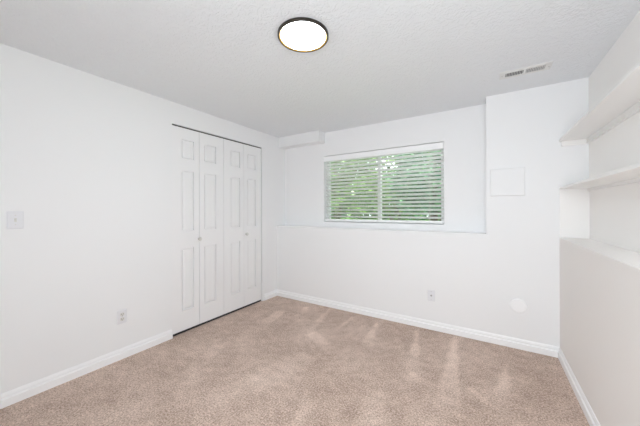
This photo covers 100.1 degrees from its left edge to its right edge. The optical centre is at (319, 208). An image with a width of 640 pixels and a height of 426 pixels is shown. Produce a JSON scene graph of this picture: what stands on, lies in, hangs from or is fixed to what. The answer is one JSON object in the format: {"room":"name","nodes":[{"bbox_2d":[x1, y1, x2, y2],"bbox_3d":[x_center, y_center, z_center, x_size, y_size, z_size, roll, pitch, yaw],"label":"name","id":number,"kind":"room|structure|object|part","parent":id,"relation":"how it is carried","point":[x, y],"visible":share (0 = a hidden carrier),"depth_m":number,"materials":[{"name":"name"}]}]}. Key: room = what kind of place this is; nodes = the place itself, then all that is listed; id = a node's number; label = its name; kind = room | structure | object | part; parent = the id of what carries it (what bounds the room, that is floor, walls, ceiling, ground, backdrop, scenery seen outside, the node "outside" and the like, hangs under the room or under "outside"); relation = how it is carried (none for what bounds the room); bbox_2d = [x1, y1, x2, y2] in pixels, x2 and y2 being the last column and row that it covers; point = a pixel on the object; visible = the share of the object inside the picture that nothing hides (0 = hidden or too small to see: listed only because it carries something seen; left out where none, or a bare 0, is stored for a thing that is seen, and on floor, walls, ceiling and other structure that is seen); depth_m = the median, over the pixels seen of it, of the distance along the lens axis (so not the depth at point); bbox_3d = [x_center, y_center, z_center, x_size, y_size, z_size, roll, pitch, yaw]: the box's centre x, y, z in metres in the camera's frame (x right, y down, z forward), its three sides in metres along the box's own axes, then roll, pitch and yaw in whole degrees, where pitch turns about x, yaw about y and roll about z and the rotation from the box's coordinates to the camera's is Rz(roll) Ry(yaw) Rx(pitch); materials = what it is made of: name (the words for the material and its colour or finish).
{"room":"empty bedroom","nodes":[
{"label":"empty bedroom","id":0,"kind":"room"},
{"bbox_2d":[0,43,284,393],"bbox_3d":[-1.575,0.104,2.482,0.120,2.290,3.772,0,0,32],"label":"wall","id":1,"kind":"structure","parent":0,"point":[86,158],"depth_m":2.04,"materials":[{"name":"white paint"}]},
{"bbox_2d":[0,64,0,408],"bbox_3d":[-2.277,0.171,1.347,0.136,2.155,0.859,0,0,32],"label":"trim","id":2,"kind":"structure","parent":1,"relation":"attached to","point":[0,64],"depth_m":1.67,"materials":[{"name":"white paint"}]},
{"bbox_2d":[6,211,23,228],"bbox_3d":[-1.965,0.072,1.731,0.017,0.114,0.075,0,0,32],"label":"light switch","id":3,"kind":"object","parent":1,"relation":"attached to","point":[14,219],"visible":1,"depth_m":1.73,"materials":[{"name":"white plastic"}]},
{"bbox_2d":[117,308,126,324],"bbox_3d":[-1.650,0.898,2.236,0.009,0.114,0.073,0,0,32],"label":"power outlet","id":4,"kind":"object","parent":1,"relation":"attached to","point":[121,314],"visible":1,"depth_m":2.23,"materials":[{"name":"white plastic"}]},
{"bbox_2d":[1,289,276,408],"bbox_3d":[-1.307,1.205,2.776,0.016,0.087,2.594,0,0,32],"label":"baseboard","id":5,"kind":"structure","parent":1,"relation":"attached to","point":[18,394],"depth_m":2.00,"materials":[{"name":"white paint"}]},
{"bbox_2d":[172,125,223,333],"bbox_3d":[-1.277,0.204,2.862,0.073,2.042,0.600,0,0,32],"label":"door","id":6,"kind":"structure","parent":1,"relation":"in","point":[197,157],"depth_m":2.83,"materials":[{"name":"white paint"}]},
{"bbox_2d":[172,124,259,147],"bbox_3d":[-1.138,-0.826,3.135,0.026,0.010,1.218,0,0,32],"label":"trim","id":7,"kind":"structure","parent":1,"relation":"attached to","point":[172,124],"depth_m":3.01,"materials":[{"name":"grey"}]},
{"bbox_2d":[173,300,260,335],"bbox_3d":[-1.134,1.240,3.131,0.022,0.023,1.218,0,0,32],"label":"trim","id":8,"kind":"structure","parent":1,"relation":"attached to","point":[259,300],"depth_m":3.01,"materials":[{"name":"grey"}]},
{"bbox_2d":[223,139,260,313],"bbox_3d":[-0.956,0.204,3.374,0.073,2.042,0.600,0,0,32],"label":"door","id":9,"kind":"structure","parent":1,"relation":"in","point":[241,162],"depth_m":3.34,"materials":[{"name":"white paint"}]},
{"bbox_2d":[0,296,589,425],"bbox_3d":[-0.407,1.319,1.818,4.257,0.150,3.950,0,0,32],"label":"floor","id":10,"kind":"structure","parent":0,"point":[277,360],"depth_m":1.94,"materials":[{"name":"carpet"}]},
{"bbox_2d":[0,0,639,137],"bbox_3d":[-0.413,-1.106,1.823,4.257,0.120,3.950,0,0,32],"label":"ceiling","id":11,"kind":"structure","parent":0,"point":[380,61],"depth_m":1.75,"materials":[{"name":"white paint"}]},
{"bbox_2d":[278,17,328,52],"bbox_3d":[-0.101,-1.038,1.615,0.305,0.018,0.305,0,0,32],"label":"ceiling light","id":12,"kind":"object","parent":11,"relation":"in","point":[298,34],"visible":1,"depth_m":1.59,"materials":[{"name":"white glass"}]},
{"bbox_2d":[499,61,552,79],"bbox_3d":[1.556,-1.046,2.040,0.316,0.010,0.130,0,0,32],"label":"ceiling vent","id":13,"kind":"object","parent":11,"relation":"in","point":[547,65],"visible":1,"depth_m":2.02,"materials":[{"name":"white metal"}]},
{"bbox_2d":[277,77,588,346],"bbox_3d":[0.853,0.099,3.157,3.517,2.290,0.345,0,0,32],"label":"wall","id":14,"kind":"structure","parent":0,"point":[474,278],"depth_m":2.72,"materials":[{"name":"white paint"}]},
{"bbox_2d":[279,130,324,148],"bbox_3d":[-0.270,-0.970,3.802,0.698,0.144,0.149,0,0,32],"label":"trim","id":15,"kind":"structure","parent":14,"relation":"attached to","point":[314,137],"depth_m":3.71,"materials":[{"name":"white paint"}]},
{"bbox_2d":[283,225,486,234],"bbox_3d":[0.518,0.244,3.279,2.580,0.003,0.197,0,0,32],"label":"trim","id":16,"kind":"structure","parent":14,"relation":"attached to","point":[283,225],"depth_m":3.01,"materials":[{"name":"white paint"}]},
{"bbox_2d":[327,150,443,223],"bbox_3d":[0.755,-0.277,3.383,1.509,0.898,0.065,0,0,32],"label":"window","id":17,"kind":"structure","parent":14,"relation":"in","point":[442,150],"depth_m":3.36,"materials":[{"name":"white plastic"}]},
{"bbox_2d":[324,142,443,223],"bbox_3d":[0.711,-0.278,3.312,1.505,0.880,0.070,0,0,32],"label":"window blind","id":18,"kind":"object","parent":17,"relation":"attached to","point":[439,146],"visible":0.95,"depth_m":3.24,"materials":[{"name":"white paint"}]},
{"bbox_3d":[0.717,0.148,3.318,1.493,0.028,0.048,0,0,32],"label":"rail","id":19,"kind":"part","parent":18,"relation":"part of","materials":[{"name":"white paint"}]},
{"bbox_2d":[277,289,558,357],"bbox_3d":[0.683,1.200,3.050,3.096,0.087,0.016,0,0,32],"label":"baseboard","id":20,"kind":"structure","parent":14,"relation":"attached to","point":[544,349],"depth_m":2.73,"materials":[{"name":"white paint"}]},
{"bbox_2d":[428,290,434,300],"bbox_3d":[1.144,0.893,2.760,0.071,0.112,0.017,0,0,32],"label":"outlet","id":21,"kind":"object","parent":14,"relation":"attached to","point":[431,293],"visible":1,"depth_m":2.76,"materials":[{"name":"white plastic"}]},
{"bbox_2d":[490,167,524,195],"bbox_3d":[1.690,-0.241,2.421,0.256,0.248,0.012,0,0,32],"label":"access panel","id":22,"kind":"object","parent":14,"relation":"attached to","point":[508,181],"visible":1,"depth_m":2.42,"materials":[{"name":"white paint"}]},
{"bbox_2d":[510,299,526,312],"bbox_3d":[1.756,0.859,2.375,0.122,0.122,0.020,0,0,32],"label":"round cover","id":23,"kind":"object","parent":14,"relation":"attached to","point":[517,305],"visible":1,"depth_m":2.37,"materials":[{"name":"white paint"}]},
{"bbox_2d":[559,238,639,425],"bbox_3d":[1.125,0.738,0.673,0.181,0.999,3.575,0,0,32],"label":"wall","id":24,"kind":"structure","parent":0,"point":[600,294],"depth_m":1.39,"materials":[{"name":"white paint"}]},
{"bbox_2d":[558,347,600,425],"bbox_3d":[1.075,1.194,0.775,0.016,0.087,3.455,0,0,32],"label":"baseboard","id":25,"kind":"structure","parent":24,"relation":"attached to","point":[588,412],"depth_m":1.73,"materials":[{"name":"white paint"}]},
{"bbox_2d":[559,237,639,269],"bbox_3d":[1.155,0.237,0.725,0.181,0.003,3.455,0,0,32],"label":"trim","id":26,"kind":"structure","parent":24,"relation":"on","point":[628,257],"depth_m":1.49,"materials":[{"name":"white paint"}]},
{"bbox_2d":[589,10,639,252],"bbox_3d":[1.250,0.092,0.594,0.120,2.290,3.575,0,0,32],"label":"wall","id":27,"kind":"structure","parent":0,"point":[614,211],"depth_m":1.67,"materials":[{"name":"white paint"}]},
{"bbox_2d":[559,61,639,145],"bbox_3d":[1.153,-0.548,0.727,0.180,0.058,3.453,0,0,32],"label":"wall shelf","id":28,"kind":"object","parent":27,"relation":"attached to","point":[622,101],"visible":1,"depth_m":1.53,"materials":[{"name":"white paint"}]},
{"bbox_2d":[559,163,639,238],"bbox_3d":[1.155,0.027,0.726,0.180,0.417,3.453,0,0,32],"label":"wall shelf","id":29,"kind":"object","parent":27,"relation":"attached to","point":[574,197],"visible":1,"depth_m":2.14,"materials":[{"name":"white paint"}]},
{"bbox_3d":[2.069,0.037,2.182,0.177,0.399,0.014,0,0,32],"label":"panel","id":30,"kind":"part","parent":29,"relation":"part of","materials":[{"name":"white paint"}]},
{"label":"outside","id":31,"kind":"structure","parent":0,"visible":0},
{"bbox_2d":[343,216,438,220],"bbox_3d":[3.171,0.347,7.584,14.500,0.070,9.500,0,0,32],"label":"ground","id":32,"kind":"structure","parent":31,"point":[427,216],"depth_m":8.96,"materials":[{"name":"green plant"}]},
{"bbox_2d":[331,158,384,218],"bbox_3d":[0.389,-0.720,5.536,1.930,2.242,1.538,0,0,32],"label":"leafy shrub","id":33,"kind":"object","parent":32,"relation":"on","point":[369,158],"visible":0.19,"depth_m":5.20,"materials":[{"name":"green plant"}]},
{"bbox_3d":[0.305,-0.721,5.534,1.415,2.244,1.019,0,0,32],"label":"stem","id":34,"kind":"part","parent":33,"relation":"part of","materials":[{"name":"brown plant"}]},
{"bbox_2d":[331,171,432,219],"bbox_3d":[2.841,-0.321,9.928,9.495,2.395,2.262,0,0,32],"label":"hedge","id":35,"kind":"object","parent":32,"relation":"on","point":[385,171],"visible":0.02,"depth_m":9.72,"materials":[{"name":"green plant"}]},
{"bbox_2d":[331,152,439,219],"bbox_3d":[2.059,-1.059,7.320,5.088,3.179,2.424,0,0,32],"label":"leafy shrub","id":36,"kind":"object","parent":32,"relation":"on","point":[428,152],"visible":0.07,"depth_m":7.12,"materials":[{"name":"green plant"}]},
{"bbox_3d":[1.897,-0.993,7.273,2.582,2.793,1.678,0,0,32],"label":"stem","id":37,"kind":"part","parent":36,"relation":"part of","materials":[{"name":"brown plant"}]},
{"bbox_2d":[385,151,440,220],"bbox_3d":[2.024,-0.685,4.615,1.912,2.194,1.532,0,0,32],"label":"leafy shrub","id":38,"kind":"object","parent":32,"relation":"on","point":[433,151],"visible":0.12,"depth_m":4.56,"materials":[{"name":"green plant"}]}
]}

